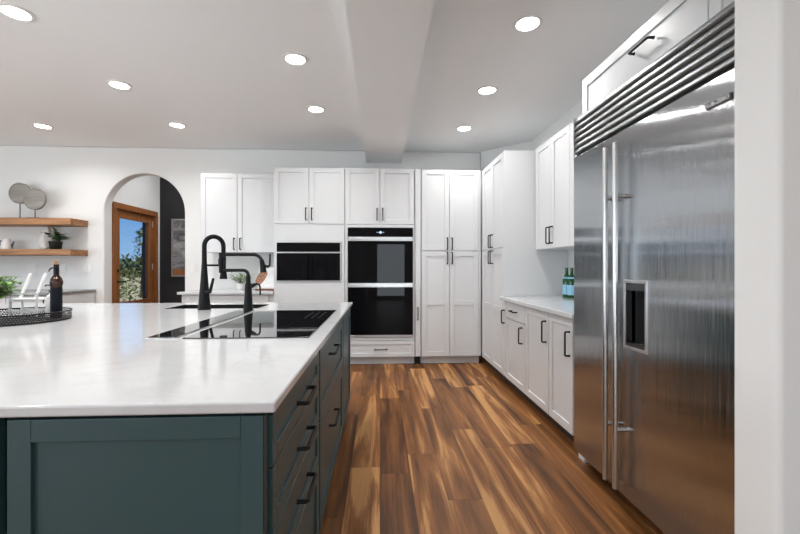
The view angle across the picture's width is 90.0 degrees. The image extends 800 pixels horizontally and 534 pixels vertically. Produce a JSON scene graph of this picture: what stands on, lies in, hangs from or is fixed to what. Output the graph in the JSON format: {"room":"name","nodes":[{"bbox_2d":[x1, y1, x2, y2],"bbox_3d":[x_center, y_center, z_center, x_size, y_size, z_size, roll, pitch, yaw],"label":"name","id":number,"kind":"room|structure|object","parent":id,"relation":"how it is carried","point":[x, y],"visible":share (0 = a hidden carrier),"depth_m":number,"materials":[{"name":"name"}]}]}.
{"room":"kitchen","nodes":[
{"label":"kitchen","id":0,"kind":"room"},
{"bbox_2d":[111,176,159,302],"bbox_3d":[-4.128,-0.386,6.174,0.150,3.199,1.253,0,0,-3],"label":"wall","id":1,"kind":"structure","parent":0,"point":[143,192],"depth_m":6.33,"materials":[{"name":"paint"}]},
{"bbox_2d":[112,201,157,302],"bbox_3d":[-4.106,0.146,6.150,0.187,2.133,1.133,0,0,-3],"label":"door","id":2,"kind":"structure","parent":1,"relation":"attached to","point":[119,210],"depth_m":6.37,"materials":[{"name":"brown wood"}]},
{"bbox_2d":[160,177,184,302],"bbox_3d":[-3.094,-0.386,6.914,2.290,3.200,0.120,0,0,-3],"label":"wall","id":3,"kind":"structure","parent":0,"point":[171,201],"depth_m":6.81,"materials":[{"name":"grey paint"}]},
{"bbox_2d":[171,219,184,276],"bbox_3d":[-3.529,-0.326,6.813,0.700,0.980,0.032,0,0,-3],"label":"picture frame","id":4,"kind":"object","parent":3,"relation":"attached to","point":[177,225],"visible":0.4,"depth_m":6.80,"materials":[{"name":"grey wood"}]},
{"bbox_2d":[0,146,479,302],"bbox_3d":[-3.020,-0.205,5.529,8.320,2.839,0.145,0,0,-3],"label":"wall","id":5,"kind":"structure","parent":0,"point":[82,183],"depth_m":5.41,"materials":[{"name":"paint"}]},
{"bbox_2d":[27,264,35,271],"bbox_3d":[-4.933,0.014,5.355,0.112,0.116,0.009,0,0,-3],"label":"wall plate","id":6,"kind":"object","parent":5,"relation":"attached to","point":[30,267],"visible":1,"depth_m":5.35,"materials":[{"name":"white plastic"}]},
{"bbox_2d":[0,218,87,226],"bbox_3d":[-5.281,-0.581,5.187,2.168,0.086,0.308,0,0,-3],"label":"floating shelf","id":7,"kind":"object","parent":5,"relation":"attached to","point":[4,222],"visible":1,"depth_m":5.08,"materials":[{"name":"brown wood"}]},
{"bbox_2d":[8,183,29,217],"bbox_3d":[-4.967,-0.863,5.229,0.272,0.475,0.080,0,0,0],"label":"disc sculpture","id":8,"kind":"object","parent":7,"relation":"on","point":[16,192],"visible":0.76,"depth_m":5.22,"materials":[{"name":"grey metal"}]},
{"bbox_2d":[23,188,46,217],"bbox_3d":[-4.735,-0.823,5.190,0.280,0.396,0.080,0,0,0],"label":"disc sculpture","id":9,"kind":"object","parent":7,"relation":"on","point":[35,199],"visible":0.89,"depth_m":5.18,"materials":[{"name":"grey stone"}]},
{"bbox_2d":[0,249,87,255],"bbox_3d":[-5.281,-0.188,5.187,2.168,0.076,0.308,0,0,-3],"label":"floating shelf","id":10,"kind":"object","parent":5,"relation":"attached to","point":[3,252],"visible":1,"depth_m":5.07,"materials":[{"name":"brown wood"}]},
{"bbox_2d":[0,239,14,248],"bbox_3d":[-5.113,-0.296,5.202,0.149,0.140,0.126,0,0,37],"label":"pitcher","id":11,"kind":"object","parent":10,"relation":"on","point":[6,243],"visible":0.88,"depth_m":5.17,"materials":[{"name":"white ceramic"}]},
{"bbox_2d":[38,227,53,248],"bbox_3d":[-4.649,-0.378,5.274,0.160,0.302,0.163,0,0,-3],"label":"vase","id":12,"kind":"object","parent":10,"relation":"on","point":[43,242],"visible":0.77,"depth_m":5.23,"materials":[{"name":"white ceramic"}]},
{"bbox_2d":[41,227,67,248],"bbox_3d":[-4.440,-0.375,5.171,0.288,0.298,0.320,0,0,-3],"label":"potted plant","id":13,"kind":"object","parent":10,"relation":"on","point":[56,244],"visible":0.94,"depth_m":5.15,"materials":[{"name":"green plant"}]},
{"bbox_2d":[60,264,65,271],"bbox_3d":[-4.524,0.014,5.375,0.074,0.116,0.009,0,0,-3],"label":"wall plate","id":14,"kind":"object","parent":5,"relation":"attached to","point":[62,266],"visible":1,"depth_m":5.37,"materials":[{"name":"white plastic"}]},
{"bbox_2d":[84,264,92,271],"bbox_3d":[-4.204,0.014,5.391,0.112,0.116,0.009,0,0,-3],"label":"wall plate","id":15,"kind":"object","parent":5,"relation":"attached to","point":[87,267],"visible":1,"depth_m":5.39,"materials":[{"name":"white plastic"}]},
{"bbox_2d":[201,173,273,252],"bbox_3d":[-2.063,-0.695,5.296,0.986,1.007,0.410,0,0,-3],"label":"upper cabinet","id":16,"kind":"object","parent":5,"relation":"attached to","point":[238,209],"visible":0.77,"depth_m":5.13,"materials":[{"name":"white paint"}]},
{"bbox_2d":[0,0,669,152],"bbox_3d":[-1.413,-1.686,0.230,11.100,0.120,10.900,0,0,-3],"label":"ceiling","id":17,"kind":"structure","parent":0,"point":[217,69],"depth_m":3.31,"materials":[{"name":"paint"}]},
{"bbox_2d":[0,2,35,21],"bbox_3d":[-2.450,-1.621,2.551,0.196,0.009,0.196,0,0,-3],"label":"recessed light","id":18,"kind":"object","parent":17,"relation":"in","point":[10,10],"visible":1,"depth_m":2.55,"materials":[{"name":"white plastic"}]},
{"bbox_2d":[32,123,53,128],"bbox_3d":[-4.115,-1.621,4.610,0.196,0.009,0.196,0,0,-3],"label":"recessed light","id":19,"kind":"object","parent":17,"relation":"in","point":[39,125],"visible":1,"depth_m":4.61,"materials":[{"name":"white plastic"}]},
{"bbox_2d":[106,80,132,89],"bbox_3d":[-2.501,-1.621,3.570,0.196,0.009,0.196,0,0,-3],"label":"recessed light","id":20,"kind":"object","parent":17,"relation":"in","point":[117,84],"visible":1,"depth_m":3.56,"materials":[{"name":"white plastic"}]},
{"bbox_2d":[167,122,186,127],"bbox_3d":[-2.552,-1.621,4.578,0.196,0.009,0.196,0,0,-3],"label":"recessed light","id":21,"kind":"object","parent":17,"relation":"in","point":[172,124],"visible":1,"depth_m":4.57,"materials":[{"name":"white plastic"}]},
{"bbox_2d":[282,52,307,65],"bbox_3d":[-0.817,-1.621,3.123,0.196,0.009,0.196,0,0,-3],"label":"recessed light","id":22,"kind":"object","parent":17,"relation":"in","point":[293,58],"visible":1,"depth_m":3.11,"materials":[{"name":"white plastic"}]},
{"bbox_2d":[306,105,324,112],"bbox_3d":[-0.867,-1.621,4.117,0.196,0.009,0.196,0,0,-3],"label":"recessed light","id":23,"kind":"object","parent":17,"relation":"in","point":[313,108],"visible":1,"depth_m":4.11,"materials":[{"name":"white plastic"}]},
{"bbox_2d":[345,0,433,162],"bbox_3d":[0.037,-1.538,0.301,0.485,0.174,10.598,0,0,-3],"label":"ceiling beam","id":24,"kind":"structure","parent":17,"relation":"attached to","point":[388,38],"depth_m":2.87,"materials":[{"name":"paint"}]},
{"bbox_2d":[456,125,472,130],"bbox_3d":[0.750,-1.621,4.683,0.196,0.009,0.196,0,0,-3],"label":"recessed light","id":25,"kind":"object","parent":17,"relation":"in","point":[463,127],"visible":1,"depth_m":4.67,"materials":[{"name":"white plastic"}]},
{"bbox_2d":[476,85,497,94],"bbox_3d":[0.801,-1.621,3.675,0.196,0.009,0.196,0,0,-3],"label":"recessed light","id":26,"kind":"object","parent":17,"relation":"in","point":[488,89],"visible":1,"depth_m":3.67,"materials":[{"name":"white plastic"}]},
{"bbox_2d":[512,14,542,31],"bbox_3d":[0.851,-1.621,2.666,0.196,0.009,0.196,0,0,-3],"label":"recessed light","id":27,"kind":"object","parent":17,"relation":"in","point":[529,22],"visible":1,"depth_m":2.66,"materials":[{"name":"white plastic"}]},
{"bbox_2d":[319,353,664,533],"bbox_3d":[-1.448,1.274,0.929,11.000,0.120,12.200,0,0,-3],"label":"floor","id":28,"kind":"structure","parent":0,"point":[425,448],"depth_m":2.40,"materials":[{"name":"brown wood"}]},
{"bbox_2d":[0,292,94,303],"bbox_3d":[-5.374,0.773,4.964,2.559,0.879,0.728,0,0,-3],"label":"base cabinet","id":29,"kind":"object","parent":28,"relation":"on","point":[88,297],"visible":0.18,"depth_m":4.98,"materials":[{"name":"white paint"}]},
{"bbox_2d":[6,289,95,295],"bbox_3d":[-5.377,0.316,4.971,2.595,0.032,0.727,0,0,-3],"label":"countertop","id":30,"kind":"structure","parent":29,"relation":"on","point":[42,291],"depth_m":5.10,"materials":[{"name":"white stone"}]},
{"bbox_2d":[0,413,267,533],"bbox_3d":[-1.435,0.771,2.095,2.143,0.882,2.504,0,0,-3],"label":"island end panel","id":31,"kind":"object","parent":28,"relation":"on","point":[182,473],"visible":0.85,"depth_m":0.89,"materials":[{"name":"green paint"}]},
{"bbox_2d":[0,302,352,417],"bbox_3d":[-1.748,0.313,2.088,2.817,0.026,2.542,0,0,-3],"label":"countertop","id":32,"kind":"structure","parent":31,"relation":"on","point":[97,361],"depth_m":1.22,"materials":[{"name":"white stone"}]},
{"bbox_2d":[0,307,71,326],"bbox_3d":[-2.143,0.272,2.211,0.517,0.054,0.517,0,0,-3],"label":"tray","id":33,"kind":"object","parent":32,"relation":"on","point":[27,319],"visible":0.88,"depth_m":2.16,"materials":[{"name":"black plastic"}]},
{"bbox_2d":[0,276,21,298],"bbox_3d":[-2.243,0.165,2.139,0.334,0.252,0.327,0,0,-3],"label":"potted plant","id":34,"kind":"object","parent":33,"relation":"on","point":[7,289],"visible":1,"depth_m":2.19,"materials":[{"name":"green plant"}]},
{"bbox_2d":[7,273,46,317],"bbox_3d":[-2.199,0.164,2.373,0.148,0.256,0.135,0,0,-15],"label":"ornament","id":35,"kind":"object","parent":33,"relation":"on","point":[36,298],"visible":0.79,"depth_m":2.34,"materials":[{"name":"white paint"}]},
{"bbox_2d":[45,284,49,316],"bbox_3d":[-2.049,0.197,2.346,0.051,0.190,0.050,0,0,42],"label":"soap dispenser","id":36,"kind":"object","parent":33,"relation":"on","point":[47,299],"visible":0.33,"depth_m":2.32,"materials":[{"name":"white ceramic"}]},
{"bbox_2d":[48,260,62,317],"bbox_3d":[-1.986,0.127,2.310,0.067,0.330,0.062,0,0,35],"label":"wine bottle","id":37,"kind":"object","parent":33,"relation":"on","point":[56,281],"visible":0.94,"depth_m":2.29,"materials":[{"name":"brown glass"}]},
{"bbox_2d":[144,310,254,338],"bbox_3d":[-1.027,0.297,2.200,0.128,0.006,1.064,0,0,-3],"label":"downdraft vent","id":38,"kind":"object","parent":32,"relation":"on","point":[185,330],"visible":1,"depth_m":1.98,"materials":[{"name":"silver metal"}]},
{"bbox_2d":[198,234,226,309],"bbox_3d":[-1.343,0.033,2.865,0.132,0.534,0.191,0,0,15],"label":"faucet","id":39,"kind":"object","parent":32,"relation":"on","point":[205,290],"visible":0.91,"depth_m":2.81,"materials":[{"name":"black metal"}]},
{"bbox_2d":[164,304,269,308],"bbox_3d":[-1.376,0.412,3.050,0.673,0.224,0.318,0,0,-3],"label":"sink","id":40,"kind":"object","parent":32,"relation":"in","point":[219,306],"visible":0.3,"depth_m":3.19,"materials":[{"name":"black metal"}]},
{"bbox_2d":[218,253,270,309],"bbox_3d":[-1.083,0.100,2.789,0.360,0.398,0.066,0,0,-3],"label":"faucet","id":41,"kind":"object","parent":32,"relation":"on","point":[248,302],"visible":0.98,"depth_m":2.78,"materials":[{"name":"black metal"}]},
{"bbox_2d":[182,310,335,338],"bbox_3d":[-0.672,0.297,2.207,0.523,0.004,1.060,0,0,-3],"label":"cooktop","id":42,"kind":"object","parent":32,"relation":"in","point":[261,323],"visible":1,"depth_m":2.02,"materials":[{"name":"black glass"}]},
{"bbox_2d":[6,352,318,533],"bbox_3d":[-0.595,0.772,1.274,0.638,0.880,0.728,0,0,-3],"label":"base cabinet","id":43,"kind":"object","parent":28,"relation":"on","point":[293,428],"visible":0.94,"depth_m":1.20,"materials":[{"name":"green paint"}]},
{"bbox_2d":[182,294,273,302],"bbox_3d":[-2.110,0.773,5.147,1.096,0.879,0.668,0,0,-3],"label":"base cabinet","id":44,"kind":"object","parent":28,"relation":"on","point":[255,297],"visible":0.13,"depth_m":4.86,"materials":[{"name":"white paint"}]},
{"bbox_2d":[177,289,273,294],"bbox_3d":[-2.125,0.316,5.156,1.129,0.032,0.682,0,0,-3],"label":"countertop","id":45,"kind":"structure","parent":44,"relation":"on","point":[214,291],"depth_m":4.84,"materials":[{"name":"white stone"}]},
{"bbox_2d":[229,272,252,289],"bbox_3d":[-2.092,0.175,5.250,0.390,0.248,0.348,0,0,-3],"label":"potted plant","id":46,"kind":"object","parent":45,"relation":"on","point":[240,284],"visible":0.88,"depth_m":5.22,"materials":[{"name":"green plant"}]},
{"bbox_3d":[-1.724,0.169,5.246,0.300,0.260,0.150,0,0,-3],"label":"cookbook stand","id":47,"kind":"object","parent":45,"relation":"on","visible":0},
{"bbox_2d":[255,267,273,288],"bbox_3d":[-1.729,0.144,5.264,0.339,0.284,0.082,0,0,-3],"label":"cookbook","id":48,"kind":"object","parent":47,"relation":"on","point":[265,279],"visible":0.58,"depth_m":5.25,"materials":[{"name":"white paper"}]},
{"bbox_2d":[255,272,267,283],"bbox_3d":[-1.820,0.132,5.253,0.158,0.200,0.002,0,-13,-3],"label":"photo","id":49,"kind":"object","parent":48,"relation":"attached to","point":[261,277],"depth_m":5.25},
{"bbox_2d":[274,167,344,301],"bbox_3d":[-1.127,-0.002,5.201,0.862,2.429,0.678,0,0,-3],"label":"tall cabinet","id":50,"kind":"object","parent":28,"relation":"on","point":[309,203],"visible":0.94,"depth_m":4.91,"materials":[{"name":"white paint"}]},
{"bbox_2d":[276,242,340,280],"bbox_3d":[-1.131,-0.066,5.118,0.788,0.484,0.464,0,0,-3],"label":"microwave","id":51,"kind":"object","parent":50,"relation":"in","point":[295,261],"visible":1,"depth_m":4.89,"materials":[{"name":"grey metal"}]},
{"bbox_2d":[318,319,342,530],"bbox_3d":[-0.640,0.772,2.173,0.638,0.880,1.043,0,0,-3],"label":"base cabinet","id":52,"kind":"object","parent":28,"relation":"on","point":[330,420],"visible":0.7,"depth_m":2.01,"materials":[{"name":"green paint"}]},
{"bbox_2d":[343,309,349,427],"bbox_3d":[-0.703,0.772,3.041,0.600,0.880,0.673,0,0,-3],"label":"base cabinet","id":53,"kind":"object","parent":28,"relation":"on","point":[346,319],"visible":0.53,"depth_m":3.08,"materials":[{"name":"green paint"}]},
{"bbox_2d":[345,168,414,363],"bbox_3d":[-0.262,-0.003,5.244,0.862,2.431,0.678,0,0,-3],"label":"tall cabinet","id":54,"kind":"object","parent":28,"relation":"on","point":[374,197],"visible":0.87,"depth_m":4.95,"materials":[{"name":"white paint"}]},
{"bbox_2d":[348,228,412,336],"bbox_3d":[-0.253,0.189,5.188,0.800,1.340,0.612,0,0,-3],"label":"double oven","id":55,"kind":"object","parent":54,"relation":"in","point":[380,260],"visible":0.94,"depth_m":4.93,"materials":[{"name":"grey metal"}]},
{"bbox_2d":[415,169,420,363],"bbox_3d":[0.209,-0.002,5.248,0.070,2.428,0.638,0,0,-3],"label":"tall cabinet","id":56,"kind":"object","parent":28,"relation":"on","point":[417,171],"visible":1,"depth_m":4.97,"materials":[{"name":"white paint"}]},
{"bbox_2d":[420,170,480,362],"bbox_3d":[0.625,0.001,5.244,0.754,2.424,0.588,0,0,-3],"label":"pantry cabinet","id":57,"kind":"object","parent":28,"relation":"on","point":[450,199],"visible":1,"depth_m":4.99,"materials":[{"name":"white paint"}]},
{"bbox_2d":[501,301,512,386],"bbox_3d":[1.374,0.773,4.087,0.698,0.879,0.063,0,0,-3],"label":"base cabinet","id":58,"kind":"object","parent":28,"relation":"on","point":[504,310],"visible":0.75,"depth_m":4.06,"materials":[{"name":"white paint"}]},
{"bbox_2d":[506,301,532,404],"bbox_3d":[1.394,0.773,3.784,0.708,0.879,0.534,0,0,-3],"label":"base cabinet","id":59,"kind":"object","parent":28,"relation":"on","point":[515,322],"visible":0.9,"depth_m":3.74,"materials":[{"name":"white paint"}]},
{"bbox_2d":[482,150,567,384],"bbox_3d":[1.359,0.007,4.561,0.716,2.411,0.874,0,0,-3],"label":"pantry cabinet","id":60,"kind":"object","parent":28,"relation":"on","point":[512,265],"visible":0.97,"depth_m":4.13,"materials":[{"name":"white paint"}]},
{"bbox_2d":[525,306,557,426],"bbox_3d":[1.420,0.773,3.270,0.708,0.879,0.488,0,0,-3],"label":"base cabinet","id":61,"kind":"object","parent":28,"relation":"on","point":[536,321],"visible":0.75,"depth_m":3.24,"materials":[{"name":"white paint"}]},
{"bbox_2d":[549,313,573,441],"bbox_3d":[1.441,0.773,2.833,0.708,0.879,0.378,0,0,-3],"label":"base cabinet","id":62,"kind":"object","parent":28,"relation":"on","point":[561,329],"visible":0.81,"depth_m":2.81,"materials":[{"name":"white paint"}]},
{"bbox_2d":[500,296,573,318],"bbox_3d":[1.420,0.316,3.341,0.725,0.032,1.548,0,0,-3],"label":"countertop","id":63,"kind":"structure","parent":62,"relation":"on","point":[558,305],"depth_m":3.38,"materials":[{"name":"white stone"}]},
{"bbox_2d":[562,268,568,297],"bbox_3d":[1.645,0.153,3.947,0.077,0.293,0.077,0,0,-3],"label":"water bottle","id":64,"kind":"object","parent":63,"relation":"on","point":[565,278],"visible":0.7,"depth_m":3.92,"materials":[{"name":"green glass"}]},
{"bbox_2d":[567,268,573,297],"bbox_3d":[1.655,0.153,3.852,0.077,0.293,0.077,0,0,-3],"label":"water bottle","id":65,"kind":"object","parent":63,"relation":"on","point":[570,287],"visible":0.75,"depth_m":3.83,"materials":[{"name":"green glass"}]},
{"bbox_2d":[574,1,734,533],"bbox_3d":[1.437,0.149,1.912,0.798,2.126,1.131,0,0,-3],"label":"refrigerator","id":66,"kind":"object","parent":28,"relation":"on","point":[654,163],"visible":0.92,"depth_m":1.68,"materials":[{"name":"grey metal"}]},
{"bbox_2d":[579,0,734,462],"bbox_3d":[1.504,-0.007,1.996,0.680,2.438,1.308,0,0,-3],"label":"upper cabinet","id":67,"kind":"object","parent":28,"relation":"on","point":[677,19],"visible":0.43,"depth_m":1.99,"materials":[{"name":"white paint"}]},
{"bbox_2d":[480,141,531,352],"bbox_3d":[1.469,-0.205,5.465,0.640,2.839,0.670,0,0,-3],"label":"wall","id":68,"kind":"structure","parent":0,"point":[486,157],"depth_m":5.56,"materials":[{"name":"paint"}]},
{"bbox_2d":[532,99,581,274],"bbox_3d":[1.849,-0.205,3.271,0.120,2.839,3.750,0,0,-3],"label":"wall","id":69,"kind":"structure","parent":0,"point":[575,111],"depth_m":4.26,"materials":[{"name":"paint"}]},
{"bbox_2d":[536,124,573,249],"bbox_3d":[1.566,-0.691,3.745,0.394,1.030,0.753,0,0,-3],"label":"upper cabinet","id":70,"kind":"object","parent":69,"relation":"attached to","point":[553,156],"visible":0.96,"depth_m":3.68,"materials":[{"name":"white paint"}]},
{"bbox_2d":[570,115,581,245],"bbox_3d":[1.621,-0.691,3.018,0.356,1.030,0.698,0,0,-3],"label":"upper cabinet","id":71,"kind":"object","parent":69,"relation":"attached to","point":[572,156],"visible":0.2,"depth_m":3.31,"materials":[{"name":"white paint"}]},
{"bbox_2d":[735,0,799,533],"bbox_3d":[2.515,-0.205,1.311,2.845,2.839,0.156,0,0,-3],"label":"wall","id":72,"kind":"structure","parent":0,"point":[767,32],"depth_m":1.20,"materials":[{"name":"paint"}]},
{"label":"outside","id":73,"kind":"structure","parent":0,"visible":0},
{"bbox_2d":[120,275,141,301],"bbox_3d":[-85.989,1.639,78.307,156.050,0.150,155.000,0,0,-3],"label":"ground","id":74,"kind":"structure","parent":73,"point":[125,278],"depth_m":28.45,"materials":[{"name":"beige gravel"}]},
{"bbox_2d":[120,268,140,282],"bbox_3d":[-26.582,0.904,38.767,2.903,1.644,2.784,0,0,-3],"label":"bush","id":75,"kind":"object","parent":74,"relation":"on","point":[127,275],"visible":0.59,"depth_m":38.61,"materials":[{"name":"green plant"}]},
{"bbox_2d":[120,253,141,276],"bbox_3d":[-54.352,-0.617,76.082,34.457,4.360,34.333,0,0,-3],"label":"treeline","id":76,"kind":"object","parent":74,"relation":"on","point":[127,263],"visible":0.18,"depth_m":62.78,"materials":[{"name":"green plant"}]},
{"bbox_2d":[120,284,141,301],"bbox_3d":[-11.721,1.175,17.419,1.542,0.884,1.570,0,0,-41],"label":"bush","id":77,"kind":"object","parent":74,"relation":"on","point":[128,286],"visible":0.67,"depth_m":17.43,"materials":[{"name":"green plant"}]},
{"bbox_2d":[127,228,141,297],"bbox_3d":[-13.243,-0.222,20.362,1.179,3.578,1.272,0,0,26],"label":"pine tree","id":78,"kind":"object","parent":74,"relation":"on","point":[138,232],"visible":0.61,"depth_m":20.28,"materials":[{"name":"green plant"}]},
{"bbox_3d":[-5.524,1.394,7.434,2.508,0.320,3.600,0,0,-3],"label":"floor","id":79,"kind":"structure","parent":74,"relation":"on","visible":0},
{"bbox_2d":[142,223,144,298],"bbox_3d":[-4.891,-0.277,7.716,0.100,3.019,0.100,0,0,-3],"label":"porch post","id":80,"kind":"object","parent":79,"relation":"on","point":[143,224],"visible":0.04,"depth_m":7.66,"materials":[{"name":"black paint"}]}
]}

